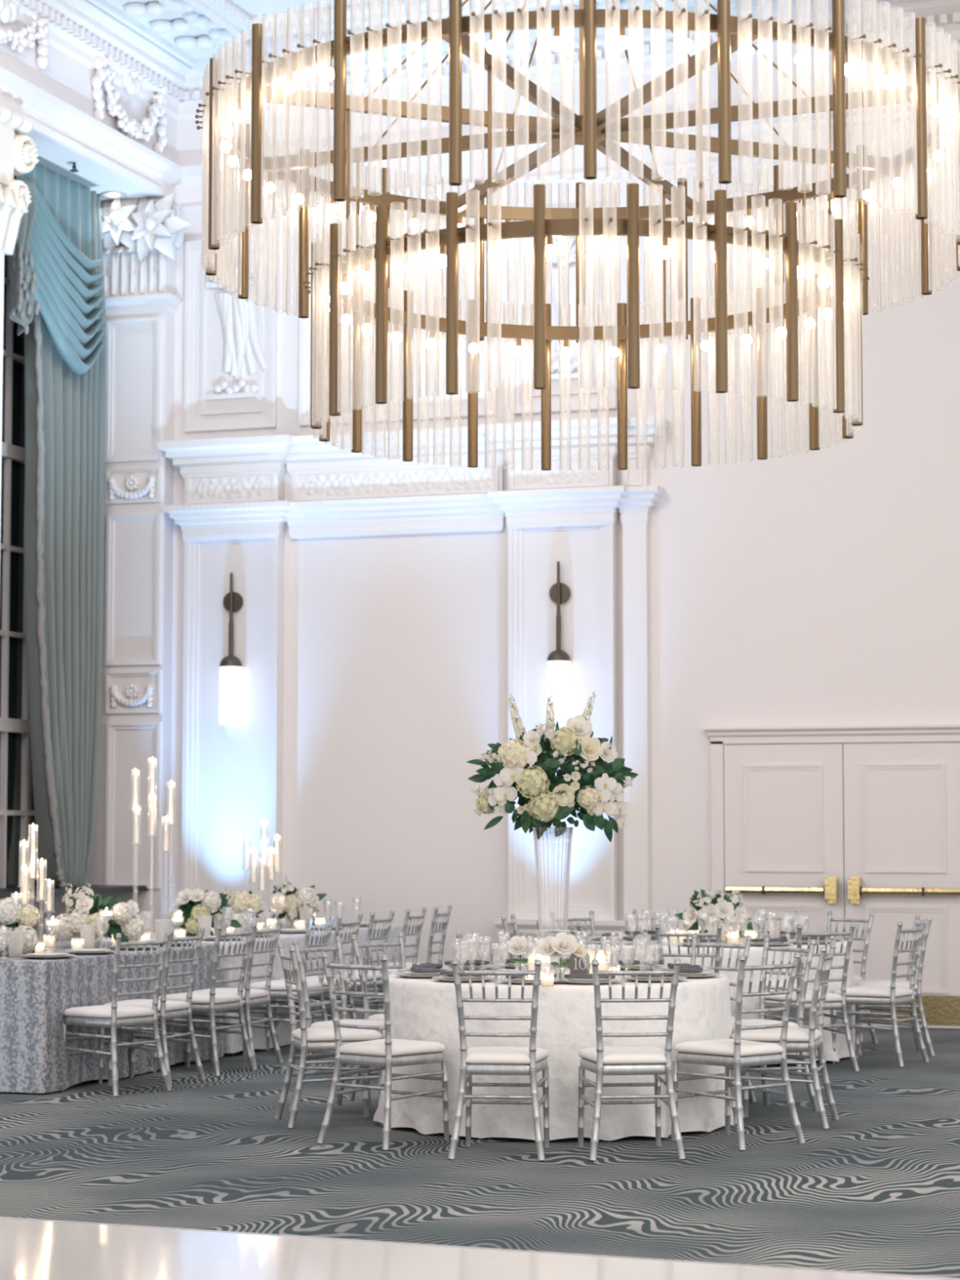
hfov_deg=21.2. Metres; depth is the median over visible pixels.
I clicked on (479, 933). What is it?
wine glass
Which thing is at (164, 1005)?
cushion
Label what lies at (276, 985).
cushion
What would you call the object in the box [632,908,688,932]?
chair
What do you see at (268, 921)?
votive candle
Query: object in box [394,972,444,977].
charger plate
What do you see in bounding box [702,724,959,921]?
trim
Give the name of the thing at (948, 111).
socket
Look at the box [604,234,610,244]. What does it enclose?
socket
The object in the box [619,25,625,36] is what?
socket
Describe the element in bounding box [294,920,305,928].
votive candle
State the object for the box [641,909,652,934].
wine glass
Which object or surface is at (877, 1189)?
floor
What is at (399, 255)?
socket
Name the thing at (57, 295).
curtain
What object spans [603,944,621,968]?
water goblet
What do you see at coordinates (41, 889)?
taper candle
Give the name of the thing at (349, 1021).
cushion
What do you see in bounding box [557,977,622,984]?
charger plate
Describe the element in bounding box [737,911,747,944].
wine glass
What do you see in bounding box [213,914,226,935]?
tumbler
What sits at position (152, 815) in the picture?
taper candle
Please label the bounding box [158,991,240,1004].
cushion
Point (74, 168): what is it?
sprinkler
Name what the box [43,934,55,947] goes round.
votive candle
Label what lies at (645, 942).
water goblet
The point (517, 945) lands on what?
flower arrangement
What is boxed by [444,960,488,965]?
napkin
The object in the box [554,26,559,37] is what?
socket
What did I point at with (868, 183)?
socket
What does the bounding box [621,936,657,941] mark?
napkin
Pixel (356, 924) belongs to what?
chair
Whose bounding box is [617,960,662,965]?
napkin
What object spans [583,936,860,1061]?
tablecloth
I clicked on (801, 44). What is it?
socket
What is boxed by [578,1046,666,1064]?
cushion
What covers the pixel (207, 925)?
tumbler
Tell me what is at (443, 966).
charger plate
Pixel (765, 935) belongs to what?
charger plate
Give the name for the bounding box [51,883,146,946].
flower arrangement
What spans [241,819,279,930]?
candelabra
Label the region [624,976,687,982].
charger plate
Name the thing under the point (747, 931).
votive candle
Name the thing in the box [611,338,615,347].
socket
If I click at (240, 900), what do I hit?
flower arrangement
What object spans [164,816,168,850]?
taper candle
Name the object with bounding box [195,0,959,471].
chandelier
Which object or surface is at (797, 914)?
water goblet
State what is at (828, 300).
socket
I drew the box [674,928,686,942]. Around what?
votive candle
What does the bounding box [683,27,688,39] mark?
socket
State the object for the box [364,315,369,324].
socket
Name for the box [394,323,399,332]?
socket
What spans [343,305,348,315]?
socket
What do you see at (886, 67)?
socket
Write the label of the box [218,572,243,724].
wall sconce
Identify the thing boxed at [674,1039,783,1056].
cushion
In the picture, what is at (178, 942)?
dinner plate
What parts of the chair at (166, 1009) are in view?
leg, leg, leg, seat frame, rail, rail, rail, rail, leg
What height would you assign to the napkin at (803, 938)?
0.022 m
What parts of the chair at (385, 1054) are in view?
leg, rail, rail, rail, rail, leg, seat frame, leg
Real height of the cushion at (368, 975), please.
0.054 m
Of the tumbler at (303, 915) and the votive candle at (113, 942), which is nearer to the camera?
the votive candle at (113, 942)
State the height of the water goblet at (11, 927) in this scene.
0.186 m
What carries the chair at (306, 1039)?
on the floor
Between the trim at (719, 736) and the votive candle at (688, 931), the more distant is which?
the trim at (719, 736)
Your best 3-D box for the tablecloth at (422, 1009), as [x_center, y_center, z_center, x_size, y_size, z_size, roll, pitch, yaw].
[0.417,2.161,13.591,1.948,0.759,1.908,0,-4,0]
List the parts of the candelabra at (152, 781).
stem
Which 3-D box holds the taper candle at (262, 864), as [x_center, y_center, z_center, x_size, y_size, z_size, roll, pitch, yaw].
[-1.633,1.755,19.212,0.024,0.236,0.024,-1,-4,19]
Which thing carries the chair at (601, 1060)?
on the floor
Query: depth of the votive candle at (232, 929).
18.30 m
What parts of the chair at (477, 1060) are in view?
leg, leg, rail, rail, rail, rail, seat frame, leg, leg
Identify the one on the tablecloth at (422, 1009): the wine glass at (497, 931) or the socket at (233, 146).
the wine glass at (497, 931)
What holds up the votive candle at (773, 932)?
on the tablecloth at (755, 953)
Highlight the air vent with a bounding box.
[36,155,100,187]
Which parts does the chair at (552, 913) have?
leg, rail, leg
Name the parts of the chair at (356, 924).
leg, leg, leg, seat frame, rail, rail, rail, leg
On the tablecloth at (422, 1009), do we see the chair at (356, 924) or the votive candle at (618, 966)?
the votive candle at (618, 966)
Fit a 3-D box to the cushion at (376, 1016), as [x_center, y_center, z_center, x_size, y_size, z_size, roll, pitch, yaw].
[-0.383,2.149,14.546,0.436,0.054,0.416,-4,-5,41]
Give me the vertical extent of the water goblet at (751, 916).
0.186 m
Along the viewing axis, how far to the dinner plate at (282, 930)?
18.69 m
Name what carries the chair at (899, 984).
on the floor
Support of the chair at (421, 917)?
on the floor
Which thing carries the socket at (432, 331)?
attached to the chandelier at (335, 304)
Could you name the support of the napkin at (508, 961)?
on the dinner plate at (508, 964)
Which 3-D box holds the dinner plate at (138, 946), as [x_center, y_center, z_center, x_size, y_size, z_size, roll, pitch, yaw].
[-2.214,1.959,16.370,0.252,0.016,0.248,-1,-4,19]
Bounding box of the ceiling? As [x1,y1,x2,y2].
[106,0,749,58]
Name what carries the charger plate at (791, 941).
on the tablecloth at (755, 953)
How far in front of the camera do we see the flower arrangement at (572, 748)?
13.44 m
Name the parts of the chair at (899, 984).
leg, leg, leg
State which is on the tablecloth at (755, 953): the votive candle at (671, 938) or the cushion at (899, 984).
the votive candle at (671, 938)
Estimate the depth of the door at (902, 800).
19.71 m
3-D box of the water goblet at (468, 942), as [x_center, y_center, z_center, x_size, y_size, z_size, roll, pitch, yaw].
[-0.101,1.667,13.318,0.093,0.186,0.093,-1,-4,13]
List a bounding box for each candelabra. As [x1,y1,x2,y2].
[13,823,54,953]
[129,757,176,941]
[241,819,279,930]
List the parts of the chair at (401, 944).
leg, rail, rail, rail, rail, leg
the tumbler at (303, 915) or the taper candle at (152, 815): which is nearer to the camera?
the taper candle at (152, 815)
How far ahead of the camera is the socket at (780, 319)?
11.18 m
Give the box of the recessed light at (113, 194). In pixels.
[100,191,127,199]
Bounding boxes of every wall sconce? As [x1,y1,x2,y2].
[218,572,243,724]
[546,561,570,721]
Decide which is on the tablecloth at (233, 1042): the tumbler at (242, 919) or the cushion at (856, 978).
the tumbler at (242, 919)
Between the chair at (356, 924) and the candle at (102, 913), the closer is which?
the candle at (102, 913)
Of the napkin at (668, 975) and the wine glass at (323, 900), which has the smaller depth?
the napkin at (668, 975)
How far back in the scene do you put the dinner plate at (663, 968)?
13.81 m
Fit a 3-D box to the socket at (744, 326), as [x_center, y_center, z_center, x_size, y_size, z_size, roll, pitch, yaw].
[1.182,-1.373,11.357,0.021,0.040,0.022,0,-4,0]
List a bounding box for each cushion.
[63,1004,155,1018]
[103,999,189,1012]
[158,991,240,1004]
[192,987,268,999]
[249,980,321,991]
[278,976,350,986]
[292,1026,383,1041]
[310,1018,383,1032]
[311,971,382,981]
[338,1039,445,1056]
[354,968,398,974]
[367,1013,383,1020]
[387,962,426,967]
[465,1046,548,1064]
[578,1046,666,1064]
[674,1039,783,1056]
[731,1018,799,1033]
[731,1027,822,1041]
[765,990,842,1002]
[832,986,913,997]
[853,975,862,981]
[854,980,917,990]
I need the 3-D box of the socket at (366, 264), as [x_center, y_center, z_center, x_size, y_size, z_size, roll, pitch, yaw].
[-0.446,-1.465,10.070,0.021,0.040,0.022,0,-4,0]
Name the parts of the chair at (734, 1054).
leg, leg, seat frame, leg, rail, rail, rail, rail, leg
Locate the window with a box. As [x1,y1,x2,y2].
[0,254,39,888]
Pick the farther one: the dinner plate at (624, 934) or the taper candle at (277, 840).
the taper candle at (277, 840)
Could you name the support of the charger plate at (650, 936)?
on the tablecloth at (755, 953)
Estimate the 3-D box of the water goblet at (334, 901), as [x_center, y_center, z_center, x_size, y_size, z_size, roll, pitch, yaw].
[-1.108,2.157,20.202,0.093,0.186,0.093,-1,-4,19]
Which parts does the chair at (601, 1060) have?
leg, leg, seat frame, rail, rail, rail, rail, leg, leg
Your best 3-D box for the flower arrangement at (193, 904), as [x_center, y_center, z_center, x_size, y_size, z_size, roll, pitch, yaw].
[-1.990,1.950,18.260,0.469,0.420,0.476,-4,-6,43]
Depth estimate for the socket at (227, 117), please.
10.36 m
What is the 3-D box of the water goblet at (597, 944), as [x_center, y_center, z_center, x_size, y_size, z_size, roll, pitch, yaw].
[0.559,1.654,13.139,0.093,0.186,0.093,2,-4,-22]
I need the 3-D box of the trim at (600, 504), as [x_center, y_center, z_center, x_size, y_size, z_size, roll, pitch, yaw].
[-0.608,-1.305,21.133,4.387,0.841,0.310,-1,-4,19]
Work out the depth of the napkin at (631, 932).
17.99 m
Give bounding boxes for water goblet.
[0,927,12,956]
[333,901,345,915]
[452,942,469,968]
[453,938,470,968]
[474,937,491,970]
[491,942,508,979]
[581,943,597,973]
[600,936,617,962]
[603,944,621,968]
[618,942,636,978]
[624,914,638,931]
[632,937,649,970]
[635,913,648,933]
[639,940,657,970]
[644,942,662,963]
[658,915,672,943]
[664,915,678,944]
[724,916,737,944]
[751,915,764,937]
[781,915,795,933]
[789,912,803,939]
[796,914,810,931]
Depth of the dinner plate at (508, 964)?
14.21 m
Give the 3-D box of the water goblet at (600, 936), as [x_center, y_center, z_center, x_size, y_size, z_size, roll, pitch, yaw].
[0.703,1.717,14.021,0.093,0.186,0.093,1,-4,-12]
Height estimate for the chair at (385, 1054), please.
0.939 m
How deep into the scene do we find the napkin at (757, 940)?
16.81 m
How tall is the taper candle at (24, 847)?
0.286 m
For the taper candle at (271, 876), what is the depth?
19.23 m
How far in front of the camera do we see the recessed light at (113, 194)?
21.78 m
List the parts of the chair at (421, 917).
leg, rail, rail, rail, rail, leg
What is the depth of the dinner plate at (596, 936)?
17.54 m
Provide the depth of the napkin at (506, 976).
12.88 m
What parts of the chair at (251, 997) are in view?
leg, leg, leg, seat frame, rail, rail, rail, rail, leg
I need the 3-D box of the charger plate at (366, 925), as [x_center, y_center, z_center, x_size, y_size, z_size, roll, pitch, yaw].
[-0.977,2.224,19.953,0.336,0.018,0.336,-1,-4,19]
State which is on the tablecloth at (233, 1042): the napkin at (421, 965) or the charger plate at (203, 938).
the charger plate at (203, 938)
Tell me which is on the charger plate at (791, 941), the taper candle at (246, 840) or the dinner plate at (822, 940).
the dinner plate at (822, 940)
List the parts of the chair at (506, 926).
leg, rail, leg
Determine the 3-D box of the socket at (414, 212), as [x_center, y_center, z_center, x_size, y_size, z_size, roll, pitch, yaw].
[-0.306,-1.987,11.964,0.021,0.040,0.022,0,-4,0]
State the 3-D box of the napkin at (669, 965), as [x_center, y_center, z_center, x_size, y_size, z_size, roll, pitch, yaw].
[1.097,1.758,13.795,0.113,0.022,0.240,1,-4,-15]
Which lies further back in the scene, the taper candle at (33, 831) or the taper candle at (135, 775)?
the taper candle at (135, 775)
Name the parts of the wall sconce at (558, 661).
rod, lamp shade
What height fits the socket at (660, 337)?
0.040 m
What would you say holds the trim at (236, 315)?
attached to the wall at (819, 588)
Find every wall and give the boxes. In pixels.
[0,21,177,942]
[169,42,959,1029]
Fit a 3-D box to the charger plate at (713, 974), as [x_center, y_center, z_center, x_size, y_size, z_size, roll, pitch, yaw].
[1.097,1.758,13.424,0.336,0.018,0.336,-1,-4,15]
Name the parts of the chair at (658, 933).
leg, rail, rail, leg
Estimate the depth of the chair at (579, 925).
16.59 m
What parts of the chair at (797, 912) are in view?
leg, rail, leg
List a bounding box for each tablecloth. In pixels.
[0,940,223,1093]
[77,922,405,1053]
[373,965,744,1140]
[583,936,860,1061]
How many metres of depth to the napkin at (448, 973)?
13.08 m
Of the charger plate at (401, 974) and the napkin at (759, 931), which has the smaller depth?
the charger plate at (401, 974)
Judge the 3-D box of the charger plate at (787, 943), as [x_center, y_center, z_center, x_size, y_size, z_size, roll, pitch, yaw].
[1.899,2.002,16.847,0.336,0.018,0.336,2,-4,-24]
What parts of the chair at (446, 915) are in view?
leg, leg, rail, rail, rail, rail, leg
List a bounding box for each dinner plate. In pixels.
[26,952,69,956]
[69,948,110,951]
[114,944,151,947]
[172,941,190,943]
[204,935,239,938]
[280,928,306,931]
[402,970,441,975]
[404,967,449,970]
[439,974,488,979]
[444,964,489,967]
[502,963,528,965]
[506,977,555,981]
[565,977,614,981]
[593,935,629,938]
[617,964,662,967]
[621,939,656,942]
[624,933,656,936]
[630,975,672,979]
[660,967,706,969]
[679,970,712,975]
[684,942,721,944]
[751,941,787,943]
[767,933,796,936]
[792,938,830,942]
[823,936,837,939]
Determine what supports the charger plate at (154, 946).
on the tablecloth at (35, 994)
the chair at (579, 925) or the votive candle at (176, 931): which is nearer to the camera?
the chair at (579, 925)
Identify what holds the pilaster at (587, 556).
attached to the wall at (819, 588)
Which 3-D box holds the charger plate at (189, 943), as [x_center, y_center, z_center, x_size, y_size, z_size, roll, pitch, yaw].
[-2.035,2.005,16.888,0.336,0.018,0.336,-1,-4,19]
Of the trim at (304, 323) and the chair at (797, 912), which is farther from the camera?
the trim at (304, 323)
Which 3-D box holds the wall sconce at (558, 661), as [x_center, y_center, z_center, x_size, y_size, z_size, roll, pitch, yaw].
[0.643,0.068,20.640,0.188,1.401,0.249,-1,-4,19]
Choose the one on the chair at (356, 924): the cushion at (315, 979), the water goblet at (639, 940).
the cushion at (315, 979)
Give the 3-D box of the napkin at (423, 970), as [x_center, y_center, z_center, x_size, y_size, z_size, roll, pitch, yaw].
[-0.285,1.732,13.426,0.113,0.022,0.240,1,-4,-15]
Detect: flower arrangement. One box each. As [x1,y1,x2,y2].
[0,897,39,954]
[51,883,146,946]
[160,884,241,936]
[226,889,263,920]
[268,875,327,928]
[466,691,638,842]
[506,936,534,970]
[534,932,587,978]
[675,888,762,942]
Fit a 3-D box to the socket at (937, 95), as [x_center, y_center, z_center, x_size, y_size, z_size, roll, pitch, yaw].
[1.796,-2.122,10.067,0.021,0.040,0.022,0,-4,0]
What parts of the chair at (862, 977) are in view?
leg, rail, rail, rail, rail, leg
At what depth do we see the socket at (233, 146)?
10.82 m
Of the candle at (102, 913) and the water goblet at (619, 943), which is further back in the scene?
the candle at (102, 913)
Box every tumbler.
[7,930,24,957]
[80,924,95,948]
[154,919,169,940]
[197,915,212,937]
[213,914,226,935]
[231,913,245,933]
[298,907,312,926]
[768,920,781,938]
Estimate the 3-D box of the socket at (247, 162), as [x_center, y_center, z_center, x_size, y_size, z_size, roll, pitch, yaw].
[-1.002,-2.051,11.063,0.021,0.040,0.022,0,-4,0]
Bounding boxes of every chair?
[62,930,172,1097]
[97,926,205,1086]
[151,922,256,1076]
[184,920,283,1068]
[242,915,335,1055]
[273,912,363,1048]
[274,942,383,1128]
[288,936,383,1116]
[309,910,395,1023]
[316,951,449,1150]
[346,906,426,1019]
[347,932,406,1100]
[374,904,452,1013]
[448,958,549,1160]
[456,931,527,966]
[501,913,519,959]
[536,920,582,963]
[549,910,595,959]
[576,931,648,964]
[577,958,685,1160]
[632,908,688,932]
[654,924,722,973]
[671,951,805,1151]
[690,933,755,1102]
[730,942,839,1128]
[731,936,817,1116]
[744,909,799,933]
[764,923,859,1071]
[826,910,878,1044]
[831,919,928,1066]
[854,915,934,1056]
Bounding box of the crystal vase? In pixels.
[532,826,573,976]
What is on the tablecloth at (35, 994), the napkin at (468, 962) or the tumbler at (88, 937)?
the tumbler at (88, 937)
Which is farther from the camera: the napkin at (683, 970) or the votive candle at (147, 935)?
the votive candle at (147, 935)
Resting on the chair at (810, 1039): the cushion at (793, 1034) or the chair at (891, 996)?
the cushion at (793, 1034)
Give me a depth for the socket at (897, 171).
11.20 m
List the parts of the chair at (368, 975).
seat frame, leg, rail, rail, rail, rail, leg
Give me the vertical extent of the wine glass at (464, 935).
0.212 m
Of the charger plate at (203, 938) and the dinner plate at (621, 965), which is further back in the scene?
the charger plate at (203, 938)
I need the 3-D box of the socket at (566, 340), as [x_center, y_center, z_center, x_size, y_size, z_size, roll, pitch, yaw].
[0.392,-1.351,11.669,0.021,0.040,0.022,0,-4,0]
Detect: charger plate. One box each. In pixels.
[19,954,75,959]
[62,950,115,954]
[107,945,157,950]
[153,942,195,946]
[202,936,244,940]
[243,933,274,937]
[280,929,312,933]
[305,926,346,929]
[333,924,374,927]
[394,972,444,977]
[396,968,453,971]
[431,976,494,982]
[442,964,496,970]
[494,963,552,968]
[498,977,564,984]
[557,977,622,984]
[587,937,621,941]
[612,964,668,970]
[621,933,656,937]
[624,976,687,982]
[653,968,714,971]
[679,972,720,977]
[680,942,727,946]
[743,942,794,946]
[760,934,796,938]
[787,940,833,944]
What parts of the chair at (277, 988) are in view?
leg, leg, seat frame, leg, rail, rail, rail, rail, leg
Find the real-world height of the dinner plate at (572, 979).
0.016 m
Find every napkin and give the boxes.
[410,966,440,973]
[412,963,442,968]
[440,971,485,977]
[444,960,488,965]
[501,958,541,964]
[505,973,555,978]
[558,958,600,962]
[564,973,615,978]
[601,932,621,937]
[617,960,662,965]
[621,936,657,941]
[624,930,655,934]
[631,974,672,977]
[667,963,700,968]
[679,966,702,973]
[683,938,721,942]
[741,929,763,933]
[751,937,788,942]
[767,930,802,935]
[801,936,825,940]
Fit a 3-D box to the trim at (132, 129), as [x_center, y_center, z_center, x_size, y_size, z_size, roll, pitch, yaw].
[-3.245,-4.667,20.308,0.151,0.880,3.411,-1,-4,19]
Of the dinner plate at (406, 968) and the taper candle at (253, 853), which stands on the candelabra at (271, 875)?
the taper candle at (253, 853)
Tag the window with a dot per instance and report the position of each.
(17, 816)
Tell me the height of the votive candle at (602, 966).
0.126 m
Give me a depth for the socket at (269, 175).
11.27 m
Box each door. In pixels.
[724,743,844,940]
[843,742,959,1028]
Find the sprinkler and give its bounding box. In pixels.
[70,162,78,172]
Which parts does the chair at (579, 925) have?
leg, rail, leg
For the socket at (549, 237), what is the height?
0.040 m
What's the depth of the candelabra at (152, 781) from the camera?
17.55 m
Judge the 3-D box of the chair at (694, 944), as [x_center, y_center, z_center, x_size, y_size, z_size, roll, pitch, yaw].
[1.224,2.142,14.462,0.457,0.939,0.520,-4,-6,43]
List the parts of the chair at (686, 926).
leg, rail, leg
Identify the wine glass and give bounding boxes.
[95,916,106,948]
[323,899,332,923]
[463,935,477,957]
[466,933,479,970]
[497,931,510,969]
[525,938,539,964]
[610,932,623,970]
[635,936,648,970]
[637,933,651,970]
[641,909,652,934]
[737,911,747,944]
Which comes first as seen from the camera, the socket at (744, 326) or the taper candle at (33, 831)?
the socket at (744, 326)
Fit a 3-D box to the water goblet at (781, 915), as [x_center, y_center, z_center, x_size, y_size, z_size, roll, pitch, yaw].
[2.080,1.950,17.287,0.093,0.186,0.093,1,-4,-19]
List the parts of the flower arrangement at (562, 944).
stem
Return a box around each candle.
[21,840,26,885]
[22,866,26,903]
[30,823,35,877]
[34,941,44,952]
[39,858,43,899]
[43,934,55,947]
[46,916,59,925]
[47,879,51,911]
[71,937,83,949]
[100,907,112,915]
[111,933,115,946]
[133,768,137,808]
[134,805,137,843]
[137,932,149,942]
[150,757,154,800]
[150,794,154,834]
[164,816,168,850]
[168,781,173,823]
[172,914,182,921]
[173,928,185,937]
[225,924,234,933]
[244,835,248,868]
[252,848,255,881]
[252,921,262,930]
[260,857,263,889]
[262,819,266,858]
[266,917,276,928]
[269,848,273,879]
[275,835,279,871]
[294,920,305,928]
[315,917,324,924]
[524,975,533,979]
[528,950,550,972]
[540,971,554,986]
[586,949,609,973]
[608,964,620,977]
[666,928,679,940]
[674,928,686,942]
[687,929,698,938]
[727,929,738,942]
[745,929,756,942]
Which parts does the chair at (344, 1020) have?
leg, rail, rail, rail, rail, leg, leg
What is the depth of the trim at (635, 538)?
20.45 m
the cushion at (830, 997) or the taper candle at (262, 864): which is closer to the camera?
the cushion at (830, 997)
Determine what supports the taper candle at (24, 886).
on the candelabra at (24, 877)
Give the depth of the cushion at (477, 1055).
12.08 m
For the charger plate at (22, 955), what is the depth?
15.20 m
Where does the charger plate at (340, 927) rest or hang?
on the tablecloth at (233, 1042)
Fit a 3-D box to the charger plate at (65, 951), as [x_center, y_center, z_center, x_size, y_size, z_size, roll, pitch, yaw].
[-2.409,1.928,15.804,0.336,0.018,0.336,-1,-4,19]
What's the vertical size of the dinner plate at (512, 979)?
0.016 m
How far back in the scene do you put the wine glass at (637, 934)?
13.70 m
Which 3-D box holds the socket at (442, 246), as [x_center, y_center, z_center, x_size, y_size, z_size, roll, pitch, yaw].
[-0.142,-1.487,9.761,0.021,0.040,0.022,0,-4,0]
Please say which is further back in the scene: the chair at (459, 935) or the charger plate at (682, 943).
the charger plate at (682, 943)
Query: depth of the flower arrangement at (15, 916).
15.52 m
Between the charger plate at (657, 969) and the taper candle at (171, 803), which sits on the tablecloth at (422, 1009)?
the charger plate at (657, 969)
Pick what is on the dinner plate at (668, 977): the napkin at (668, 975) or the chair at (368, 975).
the napkin at (668, 975)
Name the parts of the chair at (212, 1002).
leg, leg, seat frame, leg, rail, rail, rail, rail, leg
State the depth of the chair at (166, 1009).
15.50 m
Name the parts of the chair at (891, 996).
leg, leg, seat frame, leg, rail, rail, rail, rail, leg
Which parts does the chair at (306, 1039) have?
rail, leg, rail, rail, rail, leg, seat frame, leg, leg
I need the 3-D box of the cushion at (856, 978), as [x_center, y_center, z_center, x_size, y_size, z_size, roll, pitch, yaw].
[2.471,2.413,18.251,0.436,0.054,0.416,4,-5,-42]
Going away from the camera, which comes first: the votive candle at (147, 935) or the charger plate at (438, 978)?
the charger plate at (438, 978)
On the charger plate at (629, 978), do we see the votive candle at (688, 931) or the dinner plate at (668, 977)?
the dinner plate at (668, 977)
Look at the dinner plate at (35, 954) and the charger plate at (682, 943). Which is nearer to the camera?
the dinner plate at (35, 954)
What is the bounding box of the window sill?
[0,884,147,898]
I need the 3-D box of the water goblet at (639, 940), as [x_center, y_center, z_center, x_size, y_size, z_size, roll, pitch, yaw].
[0.891,1.683,13.546,0.093,0.186,0.093,2,-4,-25]
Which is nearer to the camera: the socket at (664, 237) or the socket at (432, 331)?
the socket at (664, 237)
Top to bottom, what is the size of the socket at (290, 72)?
0.040 m
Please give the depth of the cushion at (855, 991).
16.72 m
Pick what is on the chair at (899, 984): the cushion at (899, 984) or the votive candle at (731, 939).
the cushion at (899, 984)
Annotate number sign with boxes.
[569,951,590,973]
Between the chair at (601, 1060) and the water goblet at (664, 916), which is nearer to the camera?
the chair at (601, 1060)
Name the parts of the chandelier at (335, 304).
bulb, bulb, bulb, bulb, bulb, bulb, bulb, bulb, bulb, bulb, bulb, bulb, hanging rod, hanging rod, bulb, bulb, bulb, bulb, bulb, bulb, bulb, bulb, bulb, bulb, bulb, hanging rod, hanging rod, bulb, bulb, bulb, bulb, bulb, bulb, stem, bulb, bulb, bulb, bulb, hanging rod, bulb, bulb, hanging rod, bulb, bulb, bulb, bulb, bulb, bulb, bulb, bulb, hanging rod, bulb, bulb, bulb, hanging rod, bulb, bulb, bulb, bulb, bulb, bulb, bulb, bulb, bulb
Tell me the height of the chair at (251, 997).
0.939 m
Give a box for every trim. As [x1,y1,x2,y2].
[0,0,167,154]
[0,66,182,204]
[0,106,39,255]
[0,1216,959,1279]
[13,0,959,119]
[88,0,831,68]
[100,193,191,297]
[104,293,182,888]
[158,416,668,541]
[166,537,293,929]
[181,96,955,213]
[183,234,278,432]
[191,459,604,501]
[298,206,617,426]
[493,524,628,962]
[622,524,650,931]
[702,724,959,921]
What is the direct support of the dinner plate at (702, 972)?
on the charger plate at (713, 974)
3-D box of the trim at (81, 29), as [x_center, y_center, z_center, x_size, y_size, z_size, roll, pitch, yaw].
[3.276,-5.407,12.540,17.980,0.400,14.540,-1,-4,19]
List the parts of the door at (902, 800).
panel moulding, kick plate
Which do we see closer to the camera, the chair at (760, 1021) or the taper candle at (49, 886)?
the chair at (760, 1021)
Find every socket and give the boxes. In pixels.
[226,115,229,125]
[231,146,235,155]
[237,100,240,110]
[245,160,250,169]
[267,173,272,182]
[288,71,292,81]
[326,57,332,68]
[330,195,335,204]
[342,272,347,283]
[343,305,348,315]
[364,262,369,272]
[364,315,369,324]
[369,203,374,212]
[373,45,380,57]
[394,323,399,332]
[396,252,402,262]
[412,210,417,218]
[429,36,435,47]
[430,329,435,338]
[440,244,445,255]
[457,215,462,223]
[471,334,475,343]
[489,30,495,40]
[490,238,496,248]
[516,337,520,346]
[546,235,552,245]
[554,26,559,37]
[564,338,568,347]
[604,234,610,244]
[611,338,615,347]
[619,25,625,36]
[658,336,661,344]
[662,235,667,246]
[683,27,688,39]
[743,33,749,44]
[743,325,748,334]
[746,208,751,216]
[760,247,764,257]
[778,318,783,327]
[798,41,804,53]
[806,309,810,318]
[820,266,826,276]
[826,298,831,308]
[845,53,851,63]
[866,181,870,190]
[884,65,888,76]
[895,168,900,177]
[933,94,938,105]
[946,110,949,120]
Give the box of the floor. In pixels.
[0,1027,959,1279]
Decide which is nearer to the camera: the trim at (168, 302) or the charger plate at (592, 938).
the charger plate at (592, 938)
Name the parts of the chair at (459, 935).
leg, rail, leg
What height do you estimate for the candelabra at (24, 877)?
0.795 m
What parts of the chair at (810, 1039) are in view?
leg, leg, seat frame, leg, rail, rail, rail, leg, rail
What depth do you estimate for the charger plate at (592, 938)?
17.50 m
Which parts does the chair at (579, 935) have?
leg, rail, leg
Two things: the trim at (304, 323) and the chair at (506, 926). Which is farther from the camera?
the trim at (304, 323)
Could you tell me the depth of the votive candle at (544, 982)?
12.65 m
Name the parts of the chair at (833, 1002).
leg, seat frame, rail, rail, rail, rail, leg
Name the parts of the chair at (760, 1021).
leg, leg, rail, rail, rail, rail, leg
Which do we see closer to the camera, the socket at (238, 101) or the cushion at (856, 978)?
the socket at (238, 101)
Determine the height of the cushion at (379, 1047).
0.054 m
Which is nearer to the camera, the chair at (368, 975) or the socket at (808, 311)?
the socket at (808, 311)
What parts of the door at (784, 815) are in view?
panel moulding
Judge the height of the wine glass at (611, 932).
0.212 m
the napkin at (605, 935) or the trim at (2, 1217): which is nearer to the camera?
the trim at (2, 1217)
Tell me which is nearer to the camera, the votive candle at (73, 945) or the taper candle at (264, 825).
the votive candle at (73, 945)
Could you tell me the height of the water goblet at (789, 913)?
0.186 m
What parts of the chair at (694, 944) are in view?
leg, rail, rail, rail, rail, leg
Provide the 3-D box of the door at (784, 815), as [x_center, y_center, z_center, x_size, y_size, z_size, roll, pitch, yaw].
[2.364,1.900,19.978,0.944,2.179,0.118,-1,-4,19]
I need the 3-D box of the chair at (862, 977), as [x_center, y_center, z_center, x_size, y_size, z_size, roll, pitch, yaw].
[2.500,2.413,18.277,0.520,0.939,0.457,4,-5,-42]
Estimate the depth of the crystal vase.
13.63 m
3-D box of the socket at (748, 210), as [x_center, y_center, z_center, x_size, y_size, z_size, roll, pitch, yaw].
[1.251,-1.990,11.919,0.021,0.040,0.022,0,-4,0]
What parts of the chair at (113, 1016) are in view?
leg, seat frame, leg, leg, rail, rail, rail, rail, leg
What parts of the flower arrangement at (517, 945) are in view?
stem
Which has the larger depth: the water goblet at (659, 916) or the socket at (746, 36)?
the water goblet at (659, 916)
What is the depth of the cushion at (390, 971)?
19.04 m
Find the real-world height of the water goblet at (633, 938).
0.186 m
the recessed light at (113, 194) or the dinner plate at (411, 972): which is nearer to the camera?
the dinner plate at (411, 972)
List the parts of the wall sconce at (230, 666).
lamp shade, rod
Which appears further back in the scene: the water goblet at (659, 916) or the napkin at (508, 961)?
the water goblet at (659, 916)

